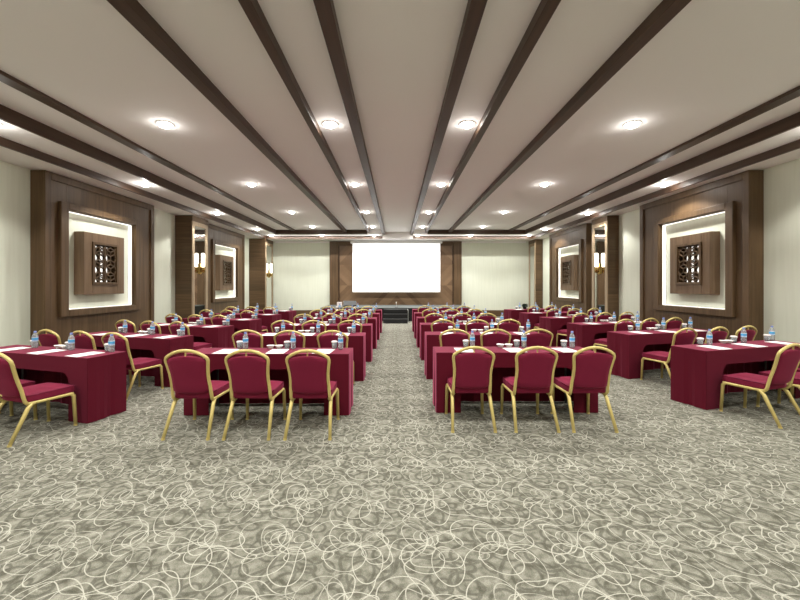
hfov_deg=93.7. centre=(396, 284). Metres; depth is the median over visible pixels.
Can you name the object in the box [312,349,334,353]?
notepad
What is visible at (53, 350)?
notepad
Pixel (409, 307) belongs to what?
stage
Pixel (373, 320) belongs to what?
covered table
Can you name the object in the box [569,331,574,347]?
water bottle
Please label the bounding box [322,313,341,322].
banquet chair
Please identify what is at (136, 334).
notepad
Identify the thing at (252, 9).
trim
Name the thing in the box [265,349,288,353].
notepad
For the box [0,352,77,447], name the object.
banquet chair
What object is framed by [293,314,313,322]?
banquet chair
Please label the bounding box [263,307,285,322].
banquet chair
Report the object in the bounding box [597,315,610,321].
cushion
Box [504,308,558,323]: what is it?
covered table
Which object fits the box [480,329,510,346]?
banquet chair
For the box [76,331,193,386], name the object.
covered table
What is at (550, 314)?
cushion
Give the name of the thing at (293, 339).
water bottle
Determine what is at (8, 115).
trim
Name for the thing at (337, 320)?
cushion
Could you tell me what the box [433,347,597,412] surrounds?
covered table
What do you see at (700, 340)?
drinking glass
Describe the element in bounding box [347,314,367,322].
banquet chair
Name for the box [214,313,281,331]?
covered table
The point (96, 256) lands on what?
lattice
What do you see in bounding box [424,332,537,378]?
covered table
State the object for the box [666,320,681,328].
cushion
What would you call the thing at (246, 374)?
cushion
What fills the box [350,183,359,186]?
ceiling light
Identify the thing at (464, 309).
cushion
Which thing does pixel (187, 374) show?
cushion
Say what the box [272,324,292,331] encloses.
cushion
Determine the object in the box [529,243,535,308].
mirror
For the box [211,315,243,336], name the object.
banquet chair
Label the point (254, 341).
cushion
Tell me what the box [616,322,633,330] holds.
cushion
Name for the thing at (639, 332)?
notepad
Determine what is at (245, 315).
cushion
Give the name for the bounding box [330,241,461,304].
wall panel
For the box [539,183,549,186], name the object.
ceiling light
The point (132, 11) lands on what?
ceiling beam
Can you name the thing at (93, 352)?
notepad
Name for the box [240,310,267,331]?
banquet chair
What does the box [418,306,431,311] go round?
banquet chair
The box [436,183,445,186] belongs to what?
ceiling light
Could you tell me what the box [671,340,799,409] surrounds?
covered table
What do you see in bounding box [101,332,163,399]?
banquet chair
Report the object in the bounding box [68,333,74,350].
water bottle
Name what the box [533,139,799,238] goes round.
trim
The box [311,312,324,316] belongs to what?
cushion
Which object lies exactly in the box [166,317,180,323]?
cushion
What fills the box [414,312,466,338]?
covered table
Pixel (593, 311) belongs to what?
cushion
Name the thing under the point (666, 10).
trim
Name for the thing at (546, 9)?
trim
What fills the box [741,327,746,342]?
water bottle
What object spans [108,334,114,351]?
water bottle
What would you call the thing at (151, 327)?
water bottle
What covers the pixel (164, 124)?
ceiling light
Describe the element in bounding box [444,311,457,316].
cushion
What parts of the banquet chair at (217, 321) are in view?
frame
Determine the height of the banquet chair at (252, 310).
0.892 m
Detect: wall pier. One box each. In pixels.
[175,215,207,317]
[249,239,272,309]
[529,239,542,308]
[592,215,618,320]
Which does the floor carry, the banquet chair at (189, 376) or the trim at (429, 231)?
the banquet chair at (189, 376)
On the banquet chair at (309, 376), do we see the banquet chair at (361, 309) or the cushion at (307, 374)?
the cushion at (307, 374)
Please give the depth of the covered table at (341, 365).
4.36 m
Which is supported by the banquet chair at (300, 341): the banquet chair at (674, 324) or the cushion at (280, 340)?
the cushion at (280, 340)
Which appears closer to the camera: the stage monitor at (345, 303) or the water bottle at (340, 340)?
the water bottle at (340, 340)
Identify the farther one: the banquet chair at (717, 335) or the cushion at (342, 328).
the cushion at (342, 328)
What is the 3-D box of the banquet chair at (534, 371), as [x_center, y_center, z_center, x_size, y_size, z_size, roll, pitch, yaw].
[1.448,1.074,4.145,0.475,0.892,0.602,0,0,0]
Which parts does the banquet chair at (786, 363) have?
leg, seat rail, leg, seat, leg, frame, leg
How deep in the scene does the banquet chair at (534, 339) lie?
5.43 m
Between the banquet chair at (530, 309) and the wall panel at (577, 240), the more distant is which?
the wall panel at (577, 240)
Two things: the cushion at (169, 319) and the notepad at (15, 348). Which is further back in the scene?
the cushion at (169, 319)
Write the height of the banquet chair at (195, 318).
0.892 m
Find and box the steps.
[383,309,407,323]
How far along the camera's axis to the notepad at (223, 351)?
4.50 m
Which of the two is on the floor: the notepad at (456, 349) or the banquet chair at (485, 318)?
the banquet chair at (485, 318)
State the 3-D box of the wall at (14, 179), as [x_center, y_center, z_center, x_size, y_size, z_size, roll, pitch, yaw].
[-6.830,-0.630,7.300,0.200,4.300,22.200,0,0,0]
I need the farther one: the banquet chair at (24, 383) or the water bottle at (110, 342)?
the water bottle at (110, 342)
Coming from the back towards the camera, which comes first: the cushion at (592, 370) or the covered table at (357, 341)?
the covered table at (357, 341)
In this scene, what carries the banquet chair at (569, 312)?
on the floor
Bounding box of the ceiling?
[0,0,799,240]
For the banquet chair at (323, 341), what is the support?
on the floor
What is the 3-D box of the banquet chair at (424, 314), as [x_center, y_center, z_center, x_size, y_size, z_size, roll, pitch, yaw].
[0.877,1.074,10.281,0.475,0.892,0.602,0,0,-3]
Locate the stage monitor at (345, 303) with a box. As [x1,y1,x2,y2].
[343,301,355,306]
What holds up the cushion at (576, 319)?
on the banquet chair at (576, 319)
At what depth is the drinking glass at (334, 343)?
4.72 m
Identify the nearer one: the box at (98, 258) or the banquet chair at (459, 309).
the box at (98, 258)
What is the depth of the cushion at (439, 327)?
6.91 m
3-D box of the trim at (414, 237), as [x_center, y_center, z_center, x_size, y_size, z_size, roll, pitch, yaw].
[3.477,-2.171,17.098,5.486,0.127,0.045,0,0,0]
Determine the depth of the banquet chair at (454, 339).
5.41 m
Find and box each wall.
[0,160,248,346]
[273,241,528,309]
[543,158,799,342]
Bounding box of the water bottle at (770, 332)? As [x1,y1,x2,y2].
[769,326,774,340]
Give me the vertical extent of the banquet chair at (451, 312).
0.892 m
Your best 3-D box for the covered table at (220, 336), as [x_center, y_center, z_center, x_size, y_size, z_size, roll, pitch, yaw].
[-4.204,1.159,7.494,1.937,0.714,0.457,0,0,16]
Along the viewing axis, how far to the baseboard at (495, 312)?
18.17 m
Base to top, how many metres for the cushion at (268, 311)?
0.399 m
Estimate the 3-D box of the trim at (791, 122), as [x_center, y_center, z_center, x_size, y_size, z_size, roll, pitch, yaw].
[5.617,-2.317,6.400,0.045,0.187,20.000,0,0,0]
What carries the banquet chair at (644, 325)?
on the floor
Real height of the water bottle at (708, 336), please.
0.214 m
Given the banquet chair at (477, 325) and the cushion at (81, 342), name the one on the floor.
the banquet chair at (477, 325)
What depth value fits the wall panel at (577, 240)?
13.84 m
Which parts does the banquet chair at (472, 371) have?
leg, leg, seat, frame, leg, leg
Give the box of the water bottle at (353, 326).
[352,320,355,332]
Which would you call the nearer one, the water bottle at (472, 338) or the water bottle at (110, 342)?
the water bottle at (110, 342)
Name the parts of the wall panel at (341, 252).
post, post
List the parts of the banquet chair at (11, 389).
leg, frame, leg, seat, leg, seat rail, leg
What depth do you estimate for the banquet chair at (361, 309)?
9.76 m
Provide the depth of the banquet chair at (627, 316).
8.85 m
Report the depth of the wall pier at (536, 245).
17.30 m
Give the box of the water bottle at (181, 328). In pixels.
[180,322,184,335]
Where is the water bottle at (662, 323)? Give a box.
[661,318,665,329]
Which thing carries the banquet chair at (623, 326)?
on the floor
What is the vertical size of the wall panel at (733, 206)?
3.630 m
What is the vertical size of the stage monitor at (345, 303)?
0.270 m
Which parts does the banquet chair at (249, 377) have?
leg, leg, frame, seat, leg, seat rail, leg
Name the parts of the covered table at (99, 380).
leg frame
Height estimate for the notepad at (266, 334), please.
0.004 m
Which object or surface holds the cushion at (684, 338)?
on the banquet chair at (684, 338)
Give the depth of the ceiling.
4.95 m
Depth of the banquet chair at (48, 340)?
5.33 m
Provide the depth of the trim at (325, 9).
4.23 m
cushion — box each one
[0,358,19,396]
[38,334,58,346]
[71,335,92,348]
[103,337,130,365]
[116,323,133,332]
[141,324,158,333]
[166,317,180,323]
[167,356,208,393]
[170,325,187,334]
[189,317,203,323]
[200,312,209,316]
[212,318,227,324]
[221,312,233,317]
[227,356,267,393]
[234,334,260,347]
[241,313,254,318]
[264,309,274,313]
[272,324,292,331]
[276,335,302,347]
[288,356,327,393]
[295,317,311,322]
[303,324,324,331]
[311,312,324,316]
[319,335,345,347]
[323,317,339,322]
[335,312,348,316]
[339,324,359,331]
[349,317,365,322]
[357,312,369,316]
[423,311,436,316]
[426,316,442,322]
[433,323,453,331]
[441,333,467,346]
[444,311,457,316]
[454,316,469,322]
[455,352,491,388]
[458,308,468,311]
[467,323,487,331]
[468,311,481,316]
[478,316,494,322]
[482,333,508,346]
[499,323,518,331]
[517,352,555,388]
[525,333,551,346]
[548,311,559,316]
[568,311,578,315]
[573,316,587,322]
[573,352,612,388]
[588,310,598,315]
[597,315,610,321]
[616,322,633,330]
[620,314,632,320]
[642,321,656,329]
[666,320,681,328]
[674,332,695,344]
[708,331,726,342]
[737,330,755,341]
[771,349,799,384]
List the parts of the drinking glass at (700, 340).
glass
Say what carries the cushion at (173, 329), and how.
on the banquet chair at (173, 329)
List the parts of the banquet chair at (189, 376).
leg, frame, leg, seat, leg, seat rail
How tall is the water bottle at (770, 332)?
0.214 m
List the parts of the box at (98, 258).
moulding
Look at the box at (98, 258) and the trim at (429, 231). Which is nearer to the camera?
the box at (98, 258)
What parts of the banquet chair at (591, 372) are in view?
leg, seat rail, leg, seat, leg, frame, leg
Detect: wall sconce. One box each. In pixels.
[199,253,204,273]
[269,264,272,277]
[594,253,599,273]
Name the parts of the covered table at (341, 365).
leg frame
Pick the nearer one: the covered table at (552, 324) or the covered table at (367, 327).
the covered table at (367, 327)
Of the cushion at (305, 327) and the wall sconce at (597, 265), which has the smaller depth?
the cushion at (305, 327)
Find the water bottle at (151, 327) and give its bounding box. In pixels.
[150,321,154,334]
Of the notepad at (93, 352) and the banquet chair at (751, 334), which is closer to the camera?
the notepad at (93, 352)
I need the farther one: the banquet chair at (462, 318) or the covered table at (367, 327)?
the banquet chair at (462, 318)
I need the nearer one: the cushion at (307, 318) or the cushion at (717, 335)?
the cushion at (717, 335)
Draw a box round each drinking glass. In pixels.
[30,340,38,346]
[65,342,71,349]
[104,343,111,351]
[237,341,242,348]
[284,341,289,348]
[331,341,337,348]
[463,340,468,346]
[513,339,519,346]
[560,340,566,347]
[696,337,703,344]
[730,336,737,342]
[764,334,770,340]
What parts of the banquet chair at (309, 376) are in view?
leg, leg, frame, seat, leg, leg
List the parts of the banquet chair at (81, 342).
frame, leg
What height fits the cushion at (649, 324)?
0.399 m
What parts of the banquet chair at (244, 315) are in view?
frame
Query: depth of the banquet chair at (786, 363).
4.14 m
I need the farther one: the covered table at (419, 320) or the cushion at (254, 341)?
the covered table at (419, 320)
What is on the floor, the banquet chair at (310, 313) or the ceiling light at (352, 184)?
the banquet chair at (310, 313)
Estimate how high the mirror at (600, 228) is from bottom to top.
3.350 m
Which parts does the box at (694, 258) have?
moulding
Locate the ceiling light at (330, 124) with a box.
[322,120,338,128]
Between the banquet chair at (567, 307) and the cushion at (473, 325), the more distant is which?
the banquet chair at (567, 307)
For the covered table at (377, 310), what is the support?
on the floor
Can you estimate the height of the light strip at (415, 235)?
0.011 m
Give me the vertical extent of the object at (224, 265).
1.300 m
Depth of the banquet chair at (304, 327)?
6.73 m
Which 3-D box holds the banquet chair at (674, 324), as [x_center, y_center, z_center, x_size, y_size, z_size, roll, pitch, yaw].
[5.381,1.074,7.625,0.475,0.892,0.602,0,0,-17]
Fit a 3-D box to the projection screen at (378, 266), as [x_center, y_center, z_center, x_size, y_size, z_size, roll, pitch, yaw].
[-0.030,-0.880,17.900,4.380,2.460,0.140,0,0,0]
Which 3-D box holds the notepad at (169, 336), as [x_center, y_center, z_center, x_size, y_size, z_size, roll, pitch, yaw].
[-3.538,0.799,5.769,0.210,0.004,0.296,0,0,19]
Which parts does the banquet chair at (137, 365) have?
frame, leg, leg, seat, seat rail, leg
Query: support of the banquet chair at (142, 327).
on the floor
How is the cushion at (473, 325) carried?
on the banquet chair at (477, 325)
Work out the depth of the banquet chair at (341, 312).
9.72 m
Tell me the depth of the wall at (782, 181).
6.67 m
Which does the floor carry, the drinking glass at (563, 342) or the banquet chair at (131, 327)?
the banquet chair at (131, 327)
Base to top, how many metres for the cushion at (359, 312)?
0.399 m
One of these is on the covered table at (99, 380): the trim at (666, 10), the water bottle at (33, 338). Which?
the water bottle at (33, 338)
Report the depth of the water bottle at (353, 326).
6.24 m
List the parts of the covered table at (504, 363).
leg frame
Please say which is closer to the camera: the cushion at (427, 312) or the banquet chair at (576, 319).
the banquet chair at (576, 319)
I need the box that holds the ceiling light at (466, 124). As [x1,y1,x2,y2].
[459,120,475,128]
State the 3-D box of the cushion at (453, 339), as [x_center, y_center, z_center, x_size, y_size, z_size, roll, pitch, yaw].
[0.837,0.897,5.462,0.388,0.399,0.161,0,0,2]
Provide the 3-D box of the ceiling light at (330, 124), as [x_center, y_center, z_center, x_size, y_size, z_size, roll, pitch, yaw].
[-1.000,-2.381,5.610,0.252,0.058,0.252,0,0,0]
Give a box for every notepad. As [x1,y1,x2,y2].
[0,347,29,351]
[28,349,65,353]
[67,351,104,356]
[125,334,149,336]
[155,335,177,338]
[211,349,239,353]
[262,333,276,335]
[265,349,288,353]
[299,333,314,335]
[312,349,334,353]
[454,348,472,351]
[503,348,526,351]
[552,348,575,351]
[629,331,652,333]
[654,330,674,332]
[699,345,730,349]
[734,343,767,346]
[766,341,791,344]
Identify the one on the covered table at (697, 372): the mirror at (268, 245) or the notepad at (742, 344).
the notepad at (742, 344)
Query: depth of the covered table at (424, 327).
7.56 m
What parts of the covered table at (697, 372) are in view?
leg frame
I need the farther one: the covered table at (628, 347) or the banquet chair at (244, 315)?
the banquet chair at (244, 315)
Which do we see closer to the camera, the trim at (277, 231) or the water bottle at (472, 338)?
the water bottle at (472, 338)
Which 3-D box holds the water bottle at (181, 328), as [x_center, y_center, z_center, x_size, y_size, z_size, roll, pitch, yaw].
[-3.375,0.694,5.901,0.062,0.214,0.064,0,0,37]
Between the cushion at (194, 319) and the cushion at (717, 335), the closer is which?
the cushion at (717, 335)
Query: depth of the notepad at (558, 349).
4.63 m
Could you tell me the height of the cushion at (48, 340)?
0.399 m
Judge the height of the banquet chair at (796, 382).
0.892 m
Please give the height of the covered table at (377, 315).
0.714 m
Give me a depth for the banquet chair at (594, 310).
10.33 m
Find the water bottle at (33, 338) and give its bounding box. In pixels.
[32,331,37,347]
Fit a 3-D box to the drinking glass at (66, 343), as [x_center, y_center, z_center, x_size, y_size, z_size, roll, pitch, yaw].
[-4.094,0.752,4.679,0.084,0.098,0.082,0,0,0]
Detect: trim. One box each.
[0,70,294,230]
[0,104,275,233]
[0,136,265,238]
[238,0,369,231]
[266,236,381,238]
[275,241,525,242]
[276,230,366,233]
[313,0,384,234]
[410,0,487,234]
[413,236,532,238]
[425,0,560,231]
[427,230,524,233]
[449,0,691,231]
[508,85,799,230]
[525,112,799,233]
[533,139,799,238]
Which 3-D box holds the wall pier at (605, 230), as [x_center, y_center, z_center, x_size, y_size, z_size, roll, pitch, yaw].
[6.550,-0.295,11.820,0.360,3.630,0.900,0,0,0]
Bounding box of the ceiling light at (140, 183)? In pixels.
[138,182,150,186]
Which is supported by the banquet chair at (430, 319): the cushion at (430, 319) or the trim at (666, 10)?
the cushion at (430, 319)
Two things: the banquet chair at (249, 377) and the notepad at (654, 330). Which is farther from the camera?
the notepad at (654, 330)
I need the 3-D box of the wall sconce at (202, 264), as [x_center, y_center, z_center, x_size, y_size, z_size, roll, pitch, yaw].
[-6.140,-0.670,11.835,0.160,0.660,0.117,0,0,0]
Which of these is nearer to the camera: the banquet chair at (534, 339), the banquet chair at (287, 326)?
the banquet chair at (534, 339)
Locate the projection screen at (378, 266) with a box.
[350,241,441,291]
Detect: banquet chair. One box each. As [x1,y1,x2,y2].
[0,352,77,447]
[0,379,37,419]
[36,329,60,346]
[70,331,131,382]
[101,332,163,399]
[115,319,136,332]
[140,321,160,333]
[161,349,233,440]
[165,314,181,323]
[168,321,211,349]
[187,314,204,323]
[199,309,213,316]
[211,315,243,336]
[220,310,234,317]
[222,349,286,440]
[225,306,237,312]
[232,329,262,347]
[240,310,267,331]
[245,306,256,312]
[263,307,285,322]
[271,320,294,331]
[274,330,304,347]
[283,349,339,440]
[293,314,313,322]
[302,320,325,331]
[309,309,326,316]
[317,330,354,383]
[321,306,335,312]
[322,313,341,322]
[333,309,349,316]
[337,320,361,331]
[342,306,355,312]
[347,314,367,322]
[355,309,371,316]
[361,306,373,312]
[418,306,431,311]
[422,309,437,316]
[424,313,443,322]
[431,319,454,331]
[438,305,451,311]
[439,329,469,346]
[443,309,459,316]
[445,346,496,432]
[452,313,471,322]
[457,306,470,311]
[465,319,488,331]
[467,309,483,316]
[477,313,496,322]
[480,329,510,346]
[497,319,520,331]
[500,346,560,432]
[517,306,539,323]
[523,328,552,346]
[534,309,560,331]
[545,305,555,311]
[550,346,618,432]
[556,313,588,346]
[560,305,571,311]
[567,308,580,315]
[587,308,599,315]
[593,319,634,350]
[595,312,611,321]
[618,312,633,320]
[640,318,658,329]
[640,328,696,379]
[664,317,682,328]
[704,326,728,343]
[719,343,799,428]
[735,325,756,341]
[756,370,799,406]
[789,368,799,401]
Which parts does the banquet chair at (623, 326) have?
seat, frame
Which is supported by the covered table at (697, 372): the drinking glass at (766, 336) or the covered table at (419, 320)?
the drinking glass at (766, 336)
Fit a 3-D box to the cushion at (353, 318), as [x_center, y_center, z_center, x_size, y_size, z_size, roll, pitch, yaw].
[-0.870,0.897,8.287,0.388,0.399,0.161,0,0,-1]
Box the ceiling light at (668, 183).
[658,182,670,186]
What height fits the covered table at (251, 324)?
0.714 m
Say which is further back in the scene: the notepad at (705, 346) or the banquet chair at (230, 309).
the banquet chair at (230, 309)
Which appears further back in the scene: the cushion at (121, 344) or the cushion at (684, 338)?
the cushion at (684, 338)
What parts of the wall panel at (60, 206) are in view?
recess frame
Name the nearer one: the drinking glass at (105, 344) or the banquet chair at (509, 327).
the drinking glass at (105, 344)
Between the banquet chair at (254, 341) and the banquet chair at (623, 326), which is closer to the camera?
the banquet chair at (254, 341)
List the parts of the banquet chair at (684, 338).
leg, seat rail, seat, leg, frame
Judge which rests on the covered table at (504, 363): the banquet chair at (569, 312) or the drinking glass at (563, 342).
the drinking glass at (563, 342)
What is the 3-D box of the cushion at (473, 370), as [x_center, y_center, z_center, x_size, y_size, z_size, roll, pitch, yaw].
[0.794,0.897,3.928,0.388,0.399,0.161,0,0,0]
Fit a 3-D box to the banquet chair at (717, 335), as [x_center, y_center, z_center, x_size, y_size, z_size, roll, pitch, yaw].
[4.814,1.074,5.958,0.475,0.892,0.602,0,0,-16]
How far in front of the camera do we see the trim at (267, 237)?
17.07 m
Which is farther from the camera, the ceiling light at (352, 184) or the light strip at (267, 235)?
the light strip at (267, 235)
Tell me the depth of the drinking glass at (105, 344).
4.51 m
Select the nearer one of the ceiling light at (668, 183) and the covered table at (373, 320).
the ceiling light at (668, 183)
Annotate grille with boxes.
[344,301,355,304]
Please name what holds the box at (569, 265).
attached to the wall panel at (577, 240)
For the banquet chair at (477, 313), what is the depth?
9.95 m
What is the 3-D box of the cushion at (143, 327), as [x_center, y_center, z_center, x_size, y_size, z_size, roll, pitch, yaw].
[-4.372,0.897,6.692,0.388,0.399,0.161,0,0,16]
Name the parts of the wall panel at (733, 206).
recess frame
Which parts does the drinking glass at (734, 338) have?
glass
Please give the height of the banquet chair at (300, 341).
0.892 m
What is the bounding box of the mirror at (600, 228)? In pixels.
[592,221,607,314]
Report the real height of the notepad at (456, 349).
0.004 m
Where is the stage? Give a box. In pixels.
[320,305,469,320]
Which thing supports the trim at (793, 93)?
attached to the ceiling
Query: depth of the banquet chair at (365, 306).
11.23 m
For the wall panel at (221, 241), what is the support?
attached to the wall at (14, 179)
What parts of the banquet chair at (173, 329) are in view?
frame, seat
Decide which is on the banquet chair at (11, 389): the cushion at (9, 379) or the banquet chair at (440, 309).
the cushion at (9, 379)
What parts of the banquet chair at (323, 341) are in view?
frame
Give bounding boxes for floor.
[0,316,799,599]
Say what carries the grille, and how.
attached to the stage monitor at (345, 303)
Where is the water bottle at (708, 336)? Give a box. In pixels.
[706,329,712,344]
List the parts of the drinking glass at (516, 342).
glass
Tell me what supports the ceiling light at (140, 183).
attached to the ceiling
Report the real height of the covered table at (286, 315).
0.714 m
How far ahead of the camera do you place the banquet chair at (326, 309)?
11.20 m
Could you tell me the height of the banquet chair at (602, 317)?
0.892 m
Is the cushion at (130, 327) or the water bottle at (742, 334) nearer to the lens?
the water bottle at (742, 334)
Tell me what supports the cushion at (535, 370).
on the banquet chair at (534, 371)
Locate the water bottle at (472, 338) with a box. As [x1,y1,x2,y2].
[470,331,474,345]
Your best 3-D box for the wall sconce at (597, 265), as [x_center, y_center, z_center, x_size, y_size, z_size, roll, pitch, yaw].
[6.310,-0.670,11.820,0.160,0.660,0.117,0,0,0]
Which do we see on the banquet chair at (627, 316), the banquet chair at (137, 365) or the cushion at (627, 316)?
the cushion at (627, 316)
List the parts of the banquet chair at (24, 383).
leg, seat, leg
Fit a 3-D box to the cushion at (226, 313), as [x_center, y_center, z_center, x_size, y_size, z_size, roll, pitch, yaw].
[-4.324,0.897,9.620,0.388,0.399,0.161,0,0,17]
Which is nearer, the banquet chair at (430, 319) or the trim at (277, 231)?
the banquet chair at (430, 319)
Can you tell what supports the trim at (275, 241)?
attached to the wall at (495, 276)
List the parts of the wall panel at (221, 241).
recess frame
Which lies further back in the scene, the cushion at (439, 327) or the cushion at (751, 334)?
the cushion at (439, 327)
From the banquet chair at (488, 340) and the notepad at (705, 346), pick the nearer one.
the notepad at (705, 346)
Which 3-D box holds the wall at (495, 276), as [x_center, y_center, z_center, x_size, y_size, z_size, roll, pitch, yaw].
[0.000,-0.630,18.300,13.460,4.300,0.200,0,0,0]
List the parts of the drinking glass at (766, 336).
glass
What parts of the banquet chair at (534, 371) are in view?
leg, leg, seat, frame, leg, leg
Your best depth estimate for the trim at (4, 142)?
7.57 m
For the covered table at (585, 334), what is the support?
on the floor
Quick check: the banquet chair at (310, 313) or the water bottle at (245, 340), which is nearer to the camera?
the water bottle at (245, 340)
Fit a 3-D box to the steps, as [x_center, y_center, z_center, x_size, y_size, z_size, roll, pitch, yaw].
[-0.050,1.254,15.227,1.001,0.531,0.866,0,0,0]
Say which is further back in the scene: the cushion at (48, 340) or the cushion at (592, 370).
the cushion at (48, 340)
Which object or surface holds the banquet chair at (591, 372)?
on the floor
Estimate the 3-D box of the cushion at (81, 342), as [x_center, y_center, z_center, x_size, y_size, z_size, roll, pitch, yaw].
[-4.361,0.897,5.239,0.388,0.399,0.161,0,0,16]
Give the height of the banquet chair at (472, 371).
0.892 m
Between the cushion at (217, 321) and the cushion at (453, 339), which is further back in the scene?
the cushion at (217, 321)
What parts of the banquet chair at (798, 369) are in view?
leg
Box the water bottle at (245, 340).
[243,332,247,348]
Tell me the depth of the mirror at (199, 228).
11.81 m
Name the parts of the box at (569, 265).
moulding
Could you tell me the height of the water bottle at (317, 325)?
0.214 m
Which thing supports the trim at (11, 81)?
attached to the ceiling
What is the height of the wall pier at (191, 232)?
3.630 m
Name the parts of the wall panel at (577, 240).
recess frame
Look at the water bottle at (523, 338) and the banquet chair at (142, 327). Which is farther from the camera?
the banquet chair at (142, 327)
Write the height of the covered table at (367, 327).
0.714 m
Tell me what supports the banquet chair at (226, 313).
on the floor
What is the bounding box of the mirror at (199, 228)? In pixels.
[192,221,207,316]
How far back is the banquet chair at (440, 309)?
11.54 m
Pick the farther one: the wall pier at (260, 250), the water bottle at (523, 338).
the wall pier at (260, 250)
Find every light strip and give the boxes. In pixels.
[267,235,379,235]
[415,235,526,235]
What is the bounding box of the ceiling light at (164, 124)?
[155,120,174,128]
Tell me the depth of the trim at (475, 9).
4.22 m
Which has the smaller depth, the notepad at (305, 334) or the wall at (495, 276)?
the notepad at (305, 334)
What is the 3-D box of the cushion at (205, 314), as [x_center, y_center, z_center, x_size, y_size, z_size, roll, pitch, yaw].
[-4.918,0.897,9.743,0.388,0.399,0.161,0,0,13]
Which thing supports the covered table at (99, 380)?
on the floor
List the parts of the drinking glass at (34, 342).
glass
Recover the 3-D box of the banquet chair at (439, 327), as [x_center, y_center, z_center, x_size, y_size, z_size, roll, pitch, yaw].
[0.855,1.074,7.180,0.475,0.892,0.602,0,0,1]
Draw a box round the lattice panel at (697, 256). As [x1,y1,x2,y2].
[680,245,698,281]
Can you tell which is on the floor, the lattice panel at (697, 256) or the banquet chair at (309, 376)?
the banquet chair at (309, 376)
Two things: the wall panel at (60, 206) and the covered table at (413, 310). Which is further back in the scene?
the covered table at (413, 310)
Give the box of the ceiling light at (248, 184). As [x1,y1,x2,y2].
[246,183,256,186]
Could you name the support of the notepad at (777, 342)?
on the covered table at (697, 372)
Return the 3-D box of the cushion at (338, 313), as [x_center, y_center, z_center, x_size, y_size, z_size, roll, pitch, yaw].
[-1.435,0.897,9.789,0.388,0.399,0.161,0,0,-1]
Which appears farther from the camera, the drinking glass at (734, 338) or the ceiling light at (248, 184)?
the ceiling light at (248, 184)
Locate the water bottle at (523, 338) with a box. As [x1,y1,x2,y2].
[521,331,526,347]
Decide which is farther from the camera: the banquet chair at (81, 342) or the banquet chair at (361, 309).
the banquet chair at (361, 309)
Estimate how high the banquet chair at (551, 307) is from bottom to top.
0.892 m
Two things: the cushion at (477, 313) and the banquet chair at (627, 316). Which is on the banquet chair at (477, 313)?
the cushion at (477, 313)
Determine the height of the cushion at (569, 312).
0.399 m
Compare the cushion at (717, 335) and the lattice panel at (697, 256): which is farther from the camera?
the lattice panel at (697, 256)
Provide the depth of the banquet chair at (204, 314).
9.68 m
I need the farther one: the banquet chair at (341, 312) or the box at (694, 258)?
the banquet chair at (341, 312)
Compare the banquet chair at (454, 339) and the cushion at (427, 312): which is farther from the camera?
the cushion at (427, 312)
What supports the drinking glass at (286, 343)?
on the covered table at (341, 365)
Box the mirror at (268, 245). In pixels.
[265,242,272,309]
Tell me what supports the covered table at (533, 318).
on the floor
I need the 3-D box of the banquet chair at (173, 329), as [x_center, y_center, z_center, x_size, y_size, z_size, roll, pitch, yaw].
[-3.710,1.074,6.754,0.475,0.892,0.602,0,0,18]
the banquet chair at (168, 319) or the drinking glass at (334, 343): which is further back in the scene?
the banquet chair at (168, 319)
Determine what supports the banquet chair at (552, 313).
on the floor
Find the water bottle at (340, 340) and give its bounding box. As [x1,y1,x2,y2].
[338,332,342,349]
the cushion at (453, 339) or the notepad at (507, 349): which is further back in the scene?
the cushion at (453, 339)
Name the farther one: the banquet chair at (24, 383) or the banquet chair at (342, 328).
the banquet chair at (342, 328)
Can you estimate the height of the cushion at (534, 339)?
0.399 m
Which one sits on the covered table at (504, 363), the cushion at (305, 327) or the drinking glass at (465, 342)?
the drinking glass at (465, 342)
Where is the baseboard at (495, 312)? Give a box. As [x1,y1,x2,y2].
[296,310,503,315]
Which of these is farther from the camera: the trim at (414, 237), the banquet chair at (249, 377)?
the trim at (414, 237)
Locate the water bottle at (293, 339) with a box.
[291,331,295,348]
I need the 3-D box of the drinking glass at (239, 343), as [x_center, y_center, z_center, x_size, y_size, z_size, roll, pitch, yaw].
[-1.987,0.752,4.742,0.084,0.098,0.082,0,0,0]
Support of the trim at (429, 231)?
attached to the ceiling
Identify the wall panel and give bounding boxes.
[30,170,153,347]
[208,223,244,313]
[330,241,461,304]
[549,223,591,315]
[640,170,763,340]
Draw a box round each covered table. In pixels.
[0,345,125,423]
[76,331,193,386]
[139,323,233,347]
[182,317,261,333]
[184,348,352,414]
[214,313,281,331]
[238,309,295,322]
[249,332,365,380]
[283,323,372,361]
[310,317,376,348]
[326,313,379,339]
[336,309,381,332]
[412,309,471,331]
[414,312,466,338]
[416,317,476,347]
[420,323,496,359]
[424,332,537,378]
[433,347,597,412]
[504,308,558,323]
[519,311,584,331]
[539,315,614,346]
[567,320,647,353]
[607,328,712,378]
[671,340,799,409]
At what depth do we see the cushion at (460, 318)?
8.46 m
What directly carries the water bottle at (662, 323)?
on the covered table at (628, 347)
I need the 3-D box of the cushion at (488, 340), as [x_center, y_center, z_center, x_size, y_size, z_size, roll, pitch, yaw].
[1.431,0.897,5.472,0.388,0.399,0.161,0,0,1]
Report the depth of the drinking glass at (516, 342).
4.81 m
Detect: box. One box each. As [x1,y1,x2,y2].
[74,231,123,294]
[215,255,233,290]
[560,255,578,290]
[670,231,719,294]
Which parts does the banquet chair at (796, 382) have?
leg, seat, leg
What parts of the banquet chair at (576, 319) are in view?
seat, frame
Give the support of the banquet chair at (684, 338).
on the floor
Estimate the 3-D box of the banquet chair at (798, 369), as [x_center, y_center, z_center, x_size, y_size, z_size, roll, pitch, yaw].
[5.403,1.074,4.658,0.475,0.892,0.602,0,0,-17]
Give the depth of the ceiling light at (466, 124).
5.56 m
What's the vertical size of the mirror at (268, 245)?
3.350 m
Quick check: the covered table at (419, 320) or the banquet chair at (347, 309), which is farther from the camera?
the banquet chair at (347, 309)
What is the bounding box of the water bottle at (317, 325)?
[316,320,319,332]
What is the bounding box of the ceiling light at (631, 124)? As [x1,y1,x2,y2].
[623,120,641,128]

